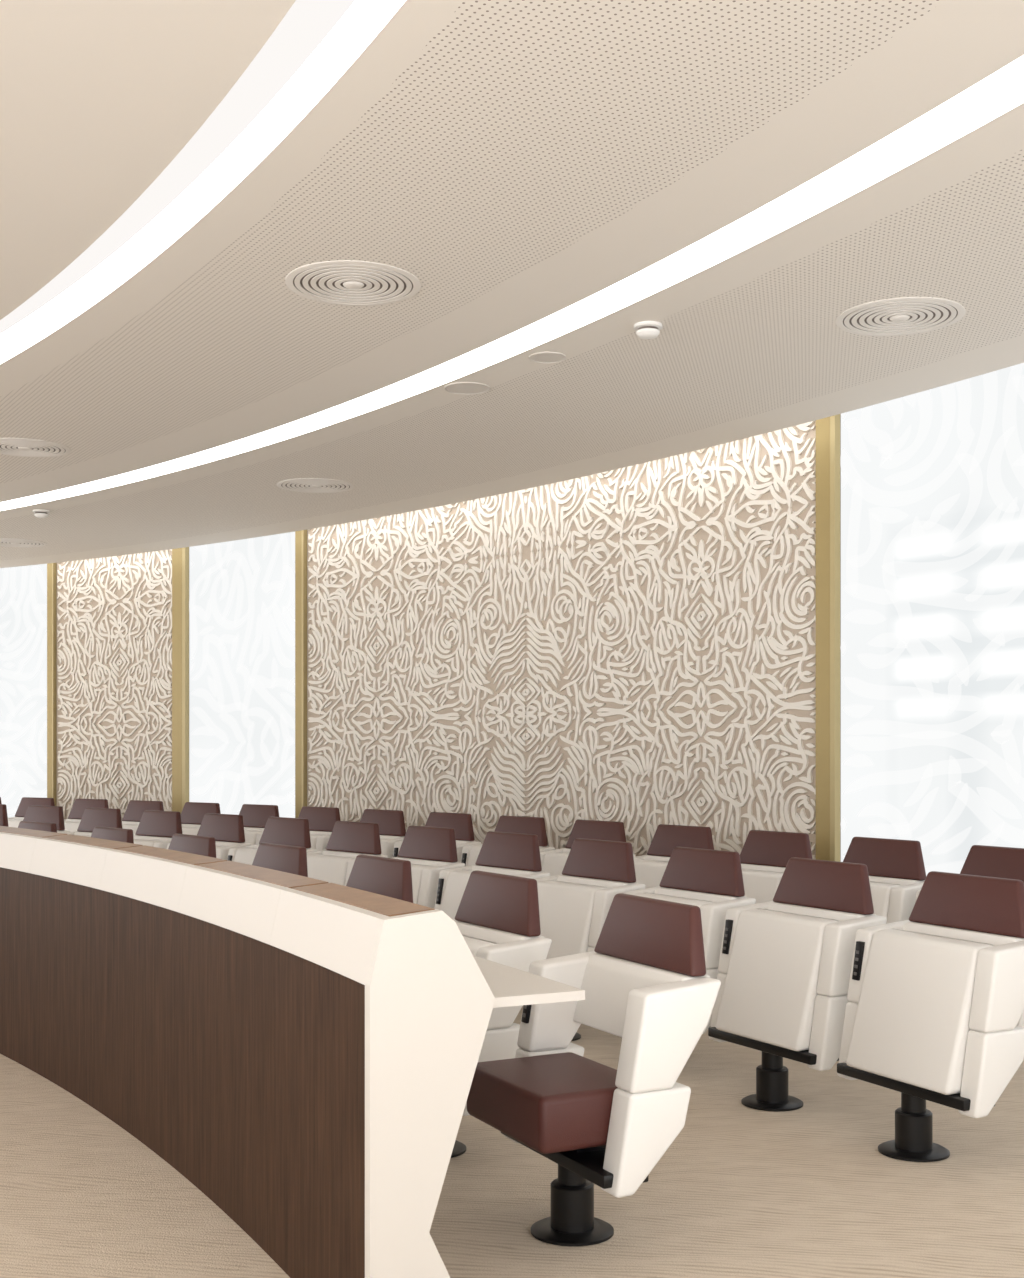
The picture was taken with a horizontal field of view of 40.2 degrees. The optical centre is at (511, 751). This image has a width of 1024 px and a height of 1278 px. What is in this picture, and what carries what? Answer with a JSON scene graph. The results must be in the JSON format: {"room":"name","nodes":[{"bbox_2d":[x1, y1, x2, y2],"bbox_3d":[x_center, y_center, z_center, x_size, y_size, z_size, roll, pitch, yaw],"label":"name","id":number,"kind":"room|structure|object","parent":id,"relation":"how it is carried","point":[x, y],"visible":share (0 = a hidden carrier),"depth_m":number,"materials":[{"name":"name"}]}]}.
{"room":"assembly chamber","nodes":[
{"label":"assembly chamber","id":0,"kind":"room"},
{"bbox_2d":[0,0,1023,567],"bbox_3d":[-4.322,-2.025,6.152,20.145,0.050,22.264,0,0,0],"label":"ceiling","id":1,"kind":"structure","parent":0,"point":[523,161],"depth_m":5.50,"materials":[{"name":"white paint"}]},
{"bbox_2d":[0,538,46,547],"bbox_3d":[-4.745,-1.994,13.376,0.576,0.014,0.576,0,0,0],"label":"ceiling vent","id":2,"kind":"object","parent":1,"relation":"in","point":[6,542],"visible":1,"depth_m":13.35,"materials":[{"name":"white metal"}]},
{"bbox_2d":[0,438,70,456],"bbox_3d":[-3.200,-1.994,9.200,0.576,0.014,0.576,0,0,0],"label":"ceiling vent","id":3,"kind":"object","parent":1,"relation":"in","point":[22,447],"visible":1,"depth_m":9.20,"materials":[{"name":"white metal"}]},
{"bbox_2d":[33,509,49,517],"bbox_3d":[-3.900,-1.970,11.600,0.136,0.060,0.136,0,0,0],"label":"smoke detector","id":4,"kind":"object","parent":1,"relation":"attached to","point":[40,513],"visible":1,"depth_m":11.56,"materials":[{"name":"white plastic"}]},
{"bbox_2d":[0,0,405,363],"bbox_3d":[-3.579,-2.080,5.143,4.077,0.160,22.252,0,0,-37],"label":"light","id":5,"kind":"object","parent":1,"relation":"attached to","point":[311,32],"visible":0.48,"depth_m":4.85,"materials":[{"name":"white plastic"}]},
{"bbox_2d":[277,478,353,492],"bbox_3d":[-1.473,-1.994,10.510,0.576,0.014,0.576,0,0,0],"label":"ceiling vent","id":6,"kind":"object","parent":1,"relation":"in","point":[306,485],"visible":1,"depth_m":10.48,"materials":[{"name":"white metal"}]},
{"bbox_2d":[285,260,420,305],"bbox_3d":[-0.678,-1.994,5.983,0.576,0.014,0.576,0,0,0],"label":"ceiling vent","id":7,"kind":"object","parent":1,"relation":"in","point":[339,282],"visible":1,"depth_m":5.95,"materials":[{"name":"white metal"}]},
{"bbox_2d":[444,382,489,394],"bbox_3d":[-0.247,-1.997,7.690,0.250,0.006,0.250,0,0,0],"label":"ceiling speaker","id":8,"kind":"object","parent":1,"relation":"attached to","point":[466,388],"visible":1,"depth_m":7.69},
{"bbox_2d":[0,55,1023,509],"bbox_3d":[-2.173,-2.080,6.282,4.475,0.160,24.713,0,0,-36],"label":"light","id":9,"kind":"object","parent":1,"relation":"attached to","point":[1012,74],"visible":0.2,"depth_m":5.69,"materials":[{"name":"white plastic"}]},
{"bbox_2d":[529,352,565,362],"bbox_3d":[0.180,-1.997,7.090,0.190,0.006,0.190,0,0,0],"label":"ceiling speaker","id":10,"kind":"object","parent":1,"relation":"attached to","point":[540,357],"visible":1,"depth_m":7.08},
{"bbox_2d":[633,321,662,338],"bbox_3d":[0.637,-1.970,6.560,0.136,0.060,0.136,0,0,0],"label":"smoke detector","id":11,"kind":"object","parent":1,"relation":"attached to","point":[644,329],"visible":1,"depth_m":6.52,"materials":[{"name":"white plastic"}]},
{"bbox_2d":[835,297,965,335],"bbox_3d":[1.783,-1.994,6.439,0.576,0.014,0.576,0,0,0],"label":"ceiling vent","id":12,"kind":"object","parent":1,"relation":"in","point":[901,316],"visible":1,"depth_m":6.41,"materials":[{"name":"white metal"}]},
{"bbox_2d":[0,1006,1023,1277],"bbox_3d":[-3.500,1.500,9.600,25.000,0.001,20.800,0,0,0],"label":"floor","id":13,"kind":"structure","parent":0,"point":[741,1191],"depth_m":4.70,"materials":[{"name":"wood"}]},
{"bbox_2d":[0,804,7,826],"bbox_3d":[-4.910,0.987,12.664,0.736,1.023,0.458,0,0,35],"label":"swivel armchair","id":14,"kind":"object","parent":13,"relation":"on","point":[3,809],"visible":0.28,"depth_m":12.67,"materials":[{"name":"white leather"}]},
{"bbox_2d":[8,797,54,827],"bbox_3d":[-5.050,0.987,14.406,0.736,1.023,0.458,0,0,32],"label":"swivel armchair","id":15,"kind":"object","parent":13,"relation":"on","point":[25,802],"visible":0.17,"depth_m":14.57,"materials":[{"name":"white leather"}]},
{"bbox_2d":[18,821,56,832],"bbox_3d":[-3.368,0.987,9.364,0.736,1.023,0.458,0,0,44],"label":"swivel armchair","id":16,"kind":"object","parent":13,"relation":"on","point":[42,826],"visible":0.07,"depth_m":9.45,"materials":[{"name":"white leather"}]},
{"bbox_2d":[23,805,69,832],"bbox_3d":[-4.240,0.987,12.179,0.736,1.023,0.458,0,0,37],"label":"swivel armchair","id":17,"kind":"object","parent":13,"relation":"on","point":[50,814],"visible":0.11,"depth_m":12.27,"materials":[{"name":"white leather"}]},
{"bbox_2d":[47,563,56,805],"bbox_3d":[-5.040,-0.420,15.336,0.095,3.840,0.050,0,0,31],"label":"pilaster","id":18,"kind":"object","parent":13,"relation":"on","point":[51,567],"visible":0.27,"depth_m":15.32,"materials":[{"name":"gold metal"}]},
{"bbox_2d":[64,799,108,831],"bbox_3d":[-4.364,0.987,13.962,0.736,1.023,0.458,0,0,34],"label":"swivel armchair","id":19,"kind":"object","parent":13,"relation":"on","point":[72,823],"visible":0.13,"depth_m":14.12,"materials":[{"name":"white leather"}]},
{"bbox_2d":[64,808,121,836],"bbox_3d":[-3.590,0.987,11.667,0.736,1.023,0.458,0,0,39],"label":"swivel armchair","id":20,"kind":"object","parent":13,"relation":"on","point":[92,818],"visible":0.09,"depth_m":11.81,"materials":[{"name":"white leather"}]},
{"bbox_2d":[91,826,133,843],"bbox_3d":[-2.652,0.987,8.626,0.458,1.023,0.736,0,0,-43],"label":"swivel armchair","id":21,"kind":"object","parent":13,"relation":"on","point":[115,834],"visible":0.06,"depth_m":8.70,"materials":[{"name":"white leather"}]},
{"bbox_2d":[122,800,163,834],"bbox_3d":[-3.694,0.987,13.492,0.736,1.023,0.458,0,0,36],"label":"swivel armchair","id":22,"kind":"object","parent":13,"relation":"on","point":[135,809],"visible":0.08,"depth_m":13.65,"materials":[{"name":"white leather"}]},
{"bbox_2d":[133,810,181,848],"bbox_3d":[-2.961,0.987,11.130,0.736,1.023,0.458,0,0,42],"label":"swivel armchair","id":23,"kind":"object","parent":13,"relation":"on","point":[157,829],"visible":0.17,"depth_m":11.20,"materials":[{"name":"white leather"}]},
{"bbox_2d":[172,547,188,813],"bbox_3d":[-3.373,-0.420,14.248,0.196,3.840,0.050,0,0,36],"label":"pilaster","id":24,"kind":"object","parent":13,"relation":"on","point":[180,556],"visible":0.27,"depth_m":14.21,"materials":[{"name":"gold metal"}]},
{"bbox_2d":[168,834,215,857],"bbox_3d":[-1.976,0.987,7.851,0.458,1.023,0.736,0,0,-39],"label":"swivel armchair","id":25,"kind":"object","parent":13,"relation":"on","point":[194,844],"visible":0.02,"depth_m":7.91,"materials":[{"name":"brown leather"}]},
{"bbox_2d":[181,802,220,834],"bbox_3d":[-3.042,0.987,12.998,0.736,1.023,0.458,0,0,38],"label":"swivel armchair","id":26,"kind":"object","parent":13,"relation":"on","point":[192,814],"visible":0.05,"depth_m":13.13,"materials":[{"name":"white leather"}]},
{"bbox_2d":[167,813,250,859],"bbox_3d":[-2.354,0.987,10.568,0.736,1.023,0.458,0,0,44],"label":"swivel armchair","id":27,"kind":"object","parent":13,"relation":"on","point":[227,830],"visible":0.09,"depth_m":10.60,"materials":[{"name":"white leather"}]},
{"bbox_2d":[239,804,278,844],"bbox_3d":[-2.410,0.987,12.479,0.736,1.023,0.458,0,0,40],"label":"swivel armchair","id":28,"kind":"object","parent":13,"relation":"on","point":[255,816],"visible":0.09,"depth_m":12.56,"materials":[{"name":"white leather"}]},
{"bbox_2d":[227,817,316,864],"bbox_3d":[-1.770,0.987,9.982,0.458,1.023,0.736,0,0,-44],"label":"swivel armchair","id":29,"kind":"object","parent":13,"relation":"on","point":[277,830],"visible":0.19,"depth_m":10.06,"materials":[{"name":"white leather"}]},
{"bbox_2d":[252,843,307,876],"bbox_3d":[-1.344,0.987,7.040,0.458,1.023,0.736,0,0,-36],"label":"swivel armchair","id":30,"kind":"object","parent":13,"relation":"on","point":[284,858],"visible":0.05,"depth_m":7.09,"materials":[{"name":"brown leather"}]},
{"bbox_2d":[0,826,584,1277],"bbox_3d":[-3.713,0.948,8.053,1.523,1.105,11.734,0,0,-44],"label":"curved desk","id":31,"kind":"object","parent":13,"relation":"on","point":[304,1052],"visible":1,"depth_m":4.25,"materials":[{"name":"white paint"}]},
{"bbox_2d":[473,956,584,1007],"bbox_3d":[-3.609,0.637,8.152,1.237,0.025,11.734,0,0,-44],"label":"countertop","id":32,"kind":"structure","parent":31,"relation":"on","point":[510,986],"depth_m":3.72,"materials":[{"name":"white laminate"}]},
{"bbox_2d":[295,530,306,817],"bbox_3d":[-1.982,-0.420,13.167,0.113,3.840,0.050,0,0,40],"label":"pilaster","id":33,"kind":"object","parent":13,"relation":"on","point":[300,536],"visible":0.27,"depth_m":13.14,"materials":[{"name":"gold metal"}]},
{"bbox_2d":[298,806,340,850],"bbox_3d":[-1.797,0.987,11.938,0.736,1.023,0.458,0,0,43],"label":"swivel armchair","id":34,"kind":"object","parent":13,"relation":"on","point":[322,820],"visible":0.12,"depth_m":11.97,"materials":[{"name":"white leather"}]},
{"bbox_2d":[307,821,387,885],"bbox_3d":[-1.211,0.987,9.372,0.458,1.023,0.736,0,0,-41],"label":"swivel armchair","id":35,"kind":"object","parent":13,"relation":"on","point":[348,839],"visible":0.24,"depth_m":9.37,"materials":[{"name":"white leather"}]},
{"bbox_2d":[346,854,412,902],"bbox_3d":[-0.757,0.987,6.195,0.458,1.023,0.736,0,0,-33],"label":"swivel armchair","id":36,"kind":"object","parent":13,"relation":"on","point":[390,877],"visible":0.04,"depth_m":6.23,"materials":[{"name":"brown leather"}]},
{"bbox_2d":[360,809,405,857],"bbox_3d":[-1.204,0.987,11.374,0.736,1.023,0.458,0,0,45],"label":"swivel armchair","id":37,"kind":"object","parent":13,"relation":"on","point":[391,823],"visible":0.1,"depth_m":11.38,"materials":[{"name":"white leather"}]},
{"bbox_2d":[393,826,464,907],"bbox_3d":[-0.676,0.987,8.741,0.458,1.023,0.736,0,0,-39],"label":"swivel armchair","id":38,"kind":"object","parent":13,"relation":"on","point":[429,850],"visible":0.28,"depth_m":8.69,"materials":[{"name":"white leather"}]},
{"bbox_2d":[393,812,480,862],"bbox_3d":[-0.634,0.987,10.788,0.458,1.023,0.736,0,0,-43],"label":"swivel armchair","id":39,"kind":"object","parent":13,"relation":"on","point":[461,823],"visible":0.13,"depth_m":10.81,"materials":[{"name":"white leather"}]},
{"bbox_2d":[434,831,549,919],"bbox_3d":[-0.168,0.987,8.089,0.458,1.023,0.736,0,0,-37],"label":"swivel armchair","id":40,"kind":"object","parent":13,"relation":"on","point":[513,854],"visible":0.23,"depth_m":8.17,"materials":[{"name":"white leather"}]},
{"bbox_2d":[451,870,551,1157],"bbox_3d":[-0.216,0.987,5.320,0.458,1.023,0.736,0,0,-30],"label":"swivel armchair","id":41,"kind":"object","parent":13,"relation":"on","point":[497,916],"visible":0.28,"depth_m":5.21,"materials":[{"name":"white leather"}]},
{"bbox_2d":[461,815,554,865],"bbox_3d":[-0.085,0.987,10.182,0.458,1.023,0.736,0,0,-41],"label":"swivel armchair","id":42,"kind":"object","parent":13,"relation":"on","point":[510,824],"visible":0.16,"depth_m":10.28,"materials":[{"name":"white leather"}]},
{"bbox_2d":[540,819,634,875],"bbox_3d":[0.441,0.987,9.555,0.458,1.023,0.736,0,0,-39],"label":"swivel armchair","id":43,"kind":"object","parent":13,"relation":"on","point":[553,862],"visible":0.21,"depth_m":9.65,"materials":[{"name":"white leather"}]},
{"bbox_2d":[535,838,644,1040],"bbox_3d":[0.314,0.987,7.416,0.458,1.023,0.736,0,0,-34],"label":"swivel armchair","id":44,"kind":"object","parent":13,"relation":"on","point":[574,904],"visible":0.34,"depth_m":7.33,"materials":[{"name":"white leather"}]},
{"bbox_2d":[467,893,720,1245],"bbox_3d":[0.223,0.987,4.390,0.578,1.023,0.736,0,0,-27],"label":"swivel armchair","id":45,"kind":"object","parent":13,"relation":"on","point":[645,983],"visible":0.99,"depth_m":4.25,"materials":[{"name":"white plastic"}]},
{"bbox_2d":[633,824,713,888],"bbox_3d":[0.942,0.987,8.909,0.458,1.023,0.736,0,0,-37],"label":"swivel armchair","id":46,"kind":"object","parent":13,"relation":"on","point":[650,868],"visible":0.16,"depth_m":8.96,"materials":[{"name":"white leather"}]},
{"bbox_2d":[622,847,755,1033],"bbox_3d":[0.769,0.987,6.725,0.458,1.023,0.736,0,0,-32],"label":"swivel armchair","id":47,"kind":"object","parent":13,"relation":"on","point":[709,880],"visible":0.28,"depth_m":6.68,"materials":[{"name":"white leather"}]},
{"bbox_2d":[740,830,812,903],"bbox_3d":[1.419,0.987,8.245,0.458,1.023,0.736,0,0,-35],"label":"swivel armchair","id":48,"kind":"object","parent":13,"relation":"on","point":[765,856],"visible":0.14,"depth_m":8.26,"materials":[{"name":"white leather"}]},
{"bbox_2d":[708,857,886,1110],"bbox_3d":[1.195,0.987,6.016,0.458,1.023,0.736,0,0,-30],"label":"swivel armchair","id":49,"kind":"object","parent":13,"relation":"on","point":[785,962],"visible":0.91,"depth_m":5.91,"materials":[{"name":"white plastic"}]},
{"bbox_2d":[816,414,839,861],"bbox_3d":[1.991,-0.420,8.825,0.050,3.840,0.158,0,0,-35],"label":"pilaster","id":50,"kind":"object","parent":13,"relation":"on","point":[828,428],"visible":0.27,"depth_m":8.79,"materials":[{"name":"gold metal"}]},
{"bbox_2d":[843,837,925,923],"bbox_3d":[1.872,0.987,7.563,0.458,1.023,0.736,0,0,-32],"label":"swivel armchair","id":51,"kind":"object","parent":13,"relation":"on","point":[896,868],"visible":0.1,"depth_m":7.49,"materials":[{"name":"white leather"}]},
{"bbox_2d":[837,871,1023,1161],"bbox_3d":[1.592,0.987,5.291,0.458,1.023,0.736,0,0,-28],"label":"swivel armchair","id":52,"kind":"object","parent":13,"relation":"on","point":[935,1006],"visible":1,"depth_m":5.18,"materials":[{"name":"white plastic"}]},
{"bbox_2d":[915,845,1023,1027],"bbox_3d":[2.298,0.987,6.865,0.458,1.023,0.736,0,0,-30],"label":"swivel armchair","id":53,"kind":"object","parent":13,"relation":"on","point":[981,860],"visible":0.03,"depth_m":7.00,"materials":[{"name":"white leather"}]},
{"bbox_2d":[307,414,840,861],"bbox_3d":[-0.891,-0.430,9.944,3.623,3.860,24.323,0,0,-42],"label":"wall","id":54,"kind":"structure","parent":0,"point":[840,414],"depth_m":8.86,"materials":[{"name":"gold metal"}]},
{"bbox_2d":[0,564,46,817],"bbox_3d":[-7.651,-0.420,16.622,5.757,3.840,0.242,0,0,23],"label":"window","id":55,"kind":"structure","parent":54,"relation":"in","point":[23,589],"depth_m":15.60,"materials":[{"name":"white glass"}]},
{"bbox_2d":[57,549,171,818],"bbox_3d":[-4.195,-0.420,14.851,1.829,3.840,0.102,0,0,33],"label":"relief panel","id":56,"kind":"object","parent":54,"relation":"attached to","point":[114,613],"visible":0.61,"depth_m":14.82,"materials":[{"name":"beige paint"}]},
{"bbox_2d":[189,532,294,817],"bbox_3d":[-2.623,-0.420,13.747,1.616,3.840,0.075,0,0,38],"label":"window","id":57,"kind":"structure","parent":54,"relation":"in","point":[242,592],"depth_m":13.73,"materials":[{"name":"white glass"}]},
{"bbox_2d":[307,420,815,858],"bbox_3d":[0.105,-0.420,11.101,0.263,3.840,5.752,0,0,-42],"label":"relief panel","id":58,"kind":"object","parent":54,"relation":"attached to","point":[634,646],"visible":0.62,"depth_m":10.65,"materials":[{"name":"beige paint"}]},
{"bbox_2d":[840,363,1023,875],"bbox_3d":[4.077,-0.420,4.751,0.507,3.840,9.014,0,0,-23],"label":"window","id":59,"kind":"structure","parent":54,"relation":"in","point":[932,646],"depth_m":8.16,"materials":[{"name":"white glass"}]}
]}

